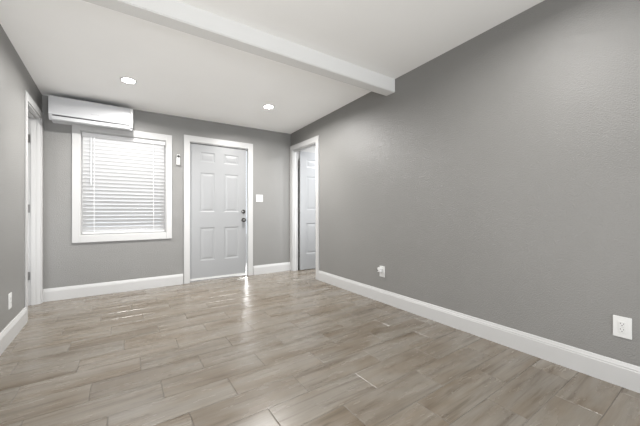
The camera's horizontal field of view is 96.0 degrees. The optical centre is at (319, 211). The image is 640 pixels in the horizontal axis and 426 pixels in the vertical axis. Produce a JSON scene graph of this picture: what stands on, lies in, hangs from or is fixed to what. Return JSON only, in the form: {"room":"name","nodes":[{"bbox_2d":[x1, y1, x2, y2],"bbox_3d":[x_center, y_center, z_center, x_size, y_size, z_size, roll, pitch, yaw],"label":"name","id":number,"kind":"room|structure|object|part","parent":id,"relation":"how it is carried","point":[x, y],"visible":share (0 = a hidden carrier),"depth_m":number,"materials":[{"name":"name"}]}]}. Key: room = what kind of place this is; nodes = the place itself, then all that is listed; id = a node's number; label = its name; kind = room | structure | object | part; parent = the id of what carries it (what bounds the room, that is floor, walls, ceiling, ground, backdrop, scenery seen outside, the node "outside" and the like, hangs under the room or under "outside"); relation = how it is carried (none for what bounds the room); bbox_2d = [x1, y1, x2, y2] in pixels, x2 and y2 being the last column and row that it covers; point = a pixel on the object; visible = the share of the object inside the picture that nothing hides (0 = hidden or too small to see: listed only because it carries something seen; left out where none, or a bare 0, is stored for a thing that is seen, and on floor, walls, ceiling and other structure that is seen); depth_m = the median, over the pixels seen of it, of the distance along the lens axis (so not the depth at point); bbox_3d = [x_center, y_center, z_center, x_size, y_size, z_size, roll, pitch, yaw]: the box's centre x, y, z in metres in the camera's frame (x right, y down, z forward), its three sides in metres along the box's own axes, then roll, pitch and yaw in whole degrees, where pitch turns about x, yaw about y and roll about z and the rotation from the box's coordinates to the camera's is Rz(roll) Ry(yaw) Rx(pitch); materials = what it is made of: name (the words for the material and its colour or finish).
{"room":"empty living room","nodes":[
{"label":"empty living room","id":0,"kind":"room"},
{"bbox_2d":[0,24,41,331],"bbox_3d":[-1.061,-0.296,0.179,0.120,2.720,7.690,0,0,-35],"label":"wall","id":1,"kind":"structure","parent":0,"point":[15,79],"depth_m":2.39,"materials":[{"name":"grey paint"}]},
{"bbox_2d":[8,292,11,309],"bbox_3d":[-2.497,0.718,2.324,0.009,0.124,0.078,0,0,-35],"label":"wall outlet","id":2,"kind":"object","parent":1,"relation":"attached to","point":[9,294],"visible":1,"depth_m":2.31,"materials":[{"name":"white plastic"}]},
{"bbox_2d":[0,307,26,355],"bbox_3d":[-0.806,0.971,-0.063,0.016,0.147,6.800,0,0,-35],"label":"baseboard","id":3,"kind":"structure","parent":1,"relation":"attached to","point":[14,327],"depth_m":2.34,"materials":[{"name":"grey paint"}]},
{"bbox_2d":[25,91,42,320],"bbox_3d":[-3.259,-0.047,2.822,0.687,2.182,0.743,0,0,-35],"label":"door","id":4,"kind":"structure","parent":1,"relation":"in","point":[33,114],"depth_m":3.23,"materials":[{"name":"grey paint"}]},
{"bbox_2d":[42,95,290,288],"bbox_3d":[-1.939,-0.296,4.280,3.577,2.720,0.120,0,0,-34],"label":"wall","id":5,"kind":"structure","parent":0,"point":[66,263],"depth_m":4.01,"materials":[{"name":"grey paint"}]},
{"bbox_2d":[48,95,132,131],"bbox_3d":[-2.756,-1.172,3.517,0.792,0.278,0.225,0,0,-34],"label":"air conditioner","id":6,"kind":"object","parent":5,"relation":"attached to","point":[61,110],"visible":1,"depth_m":3.42,"materials":[{"name":"grey plastic"}]},
{"bbox_2d":[52,114,128,125],"bbox_3d":[-2.703,-1.087,3.434,0.718,0.007,0.016,0,0,-34],"label":"air vent","id":7,"kind":"object","parent":6,"relation":"attached to","point":[61,116],"depth_m":3.41,"materials":[{"name":"white plastic"}]},
{"bbox_2d":[72,124,171,242],"bbox_3d":[-2.580,-0.352,3.833,1.082,1.458,0.138,0,0,-34],"label":"window","id":8,"kind":"structure","parent":5,"relation":"in","point":[77,230],"depth_m":3.71,"materials":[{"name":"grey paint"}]},
{"bbox_2d":[82,132,164,233],"bbox_3d":[-2.566,-0.353,3.816,0.909,1.259,0.074,0,0,-34],"label":"window blinds","id":9,"kind":"object","parent":8,"relation":"attached to","point":[102,154],"visible":1,"depth_m":3.80,"materials":[{"name":"grey plastic"}]},
{"bbox_3d":[-2.571,0.266,3.823,0.897,0.020,0.050,0,0,-34],"label":"rail","id":10,"kind":"part","parent":9,"relation":"part of","materials":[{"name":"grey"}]},
{"bbox_3d":[-2.604,-0.352,3.872,0.917,1.268,0.032,0,0,-34],"label":"frame","id":11,"kind":"part","parent":8,"relation":"part of","materials":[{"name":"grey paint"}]},
{"bbox_3d":[-2.604,-0.352,3.872,0.835,1.188,0.004,0,0,-34],"label":"pane","id":12,"kind":"part","parent":8,"relation":"part of","materials":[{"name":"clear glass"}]},
{"bbox_2d":[43,262,289,301],"bbox_3d":[-1.867,0.971,4.246,3.254,0.147,0.016,0,0,-34],"label":"baseboard","id":13,"kind":"structure","parent":5,"relation":"attached to","point":[60,293],"depth_m":3.76,"materials":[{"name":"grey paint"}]},
{"bbox_2d":[176,154,179,164],"bbox_3d":[-2.028,-0.743,4.127,0.048,0.152,0.034,0,0,-34],"label":"remote","id":14,"kind":"object","parent":5,"relation":"attached to","point":[178,156],"visible":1,"depth_m":4.12,"materials":[{"name":"white plastic"}]},
{"bbox_2d":[184,135,252,283],"bbox_3d":[-1.564,-0.037,4.503,1.042,2.162,0.171,0,0,-34],"label":"door","id":15,"kind":"structure","parent":5,"relation":"in","point":[218,174],"depth_m":4.46,"materials":[{"name":"grey paint"}]},
{"bbox_2d":[256,195,262,201],"bbox_3d":[-1.013,-0.226,4.831,0.118,0.120,0.010,0,0,-34],"label":"light switch","id":16,"kind":"object","parent":5,"relation":"attached to","point":[259,198],"visible":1,"depth_m":4.83,"materials":[{"name":"white plastic"}]},
{"bbox_2d":[0,0,543,133],"bbox_3d":[0.192,-1.530,1.079,3.607,0.364,7.770,0,0,-34],"label":"ceiling","id":17,"kind":"structure","parent":0,"point":[73,49],"depth_m":2.54,"materials":[{"name":"white paint"}]},
{"bbox_2d":[120,77,136,83],"bbox_3d":[-2.026,-1.387,3.049,0.152,0.006,0.152,0,-1,-34],"label":"recessed light","id":18,"kind":"object","parent":17,"relation":"in","point":[128,80],"visible":1,"depth_m":3.04,"materials":[{"name":"grey plastic"}]},
{"bbox_2d":[83,0,394,95],"bbox_3d":[-0.543,-1.396,2.327,3.242,0.195,0.130,0,0,-34],"label":"beam","id":19,"kind":"structure","parent":17,"relation":"attached to","point":[174,14],"depth_m":2.25,"materials":[{"name":"white paint"}]},
{"bbox_2d":[263,105,273,108],"bbox_3d":[-0.689,-1.410,3.872,0.152,0.006,0.152,0,-1,-34],"label":"recessed light","id":20,"kind":"object","parent":17,"relation":"in","point":[264,106],"visible":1,"depth_m":3.86,"materials":[{"name":"grey plastic"}]},
{"bbox_2d":[298,146,315,267],"bbox_3d":[0.780,-0.166,5.075,1.967,2.460,1.880,0,0,-34],"label":"wall","id":21,"kind":"structure","parent":0,"point":[311,149],"depth_m":5.32,"materials":[{"name":"grey paint"}]},
{"bbox_2d":[0,268,639,425],"bbox_3d":[0.278,1.103,1.549,6.800,0.121,8.450,0,0,-34],"label":"floor","id":22,"kind":"structure","parent":0,"point":[283,348],"depth_m":1.92,"materials":[{"name":"grey tile"}]},
{"bbox_2d":[291,0,639,366],"bbox_3d":[1.663,-0.296,2.030,0.094,2.720,7.690,0,0,-34],"label":"wall","id":23,"kind":"structure","parent":0,"point":[497,181],"depth_m":2.22,"materials":[{"name":"grey paint"}]},
{"bbox_2d":[290,135,318,279],"bbox_3d":[0.077,-0.062,5.024,0.867,2.213,0.907,0,0,-34],"label":"door","id":24,"kind":"structure","parent":23,"relation":"in","point":[308,161],"depth_m":5.14,"materials":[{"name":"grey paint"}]},
{"bbox_2d":[380,266,384,276],"bbox_3d":[0.717,0.689,3.330,0.009,0.124,0.078,0,0,-34],"label":"wall outlet","id":25,"kind":"object","parent":23,"relation":"attached to","point":[382,274],"visible":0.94,"depth_m":3.32,"materials":[{"name":"white plastic"}]},
{"bbox_2d":[318,271,639,392],"bbox_3d":[1.851,0.971,1.655,0.016,0.147,6.658,0,0,-34],"label":"baseboard","id":26,"kind":"structure","parent":23,"relation":"attached to","point":[622,374],"depth_m":2.20,"materials":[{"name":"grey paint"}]},
{"bbox_2d":[613,315,631,339],"bbox_3d":[1.808,0.690,1.725,0.009,0.125,0.080,0,0,-34],"label":"wall outlet","id":27,"kind":"object","parent":23,"relation":"attached to","point":[622,326],"visible":1,"depth_m":1.72,"materials":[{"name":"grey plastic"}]},
{"bbox_2d":[618,321,625,333],"bbox_3d":[1.806,0.690,1.723,0.004,0.068,0.033,0,0,-34],"label":"receptacle","id":28,"kind":"object","parent":27,"relation":"attached to","point":[621,324],"depth_m":1.72,"materials":[{"name":"white plastic"}]}
]}

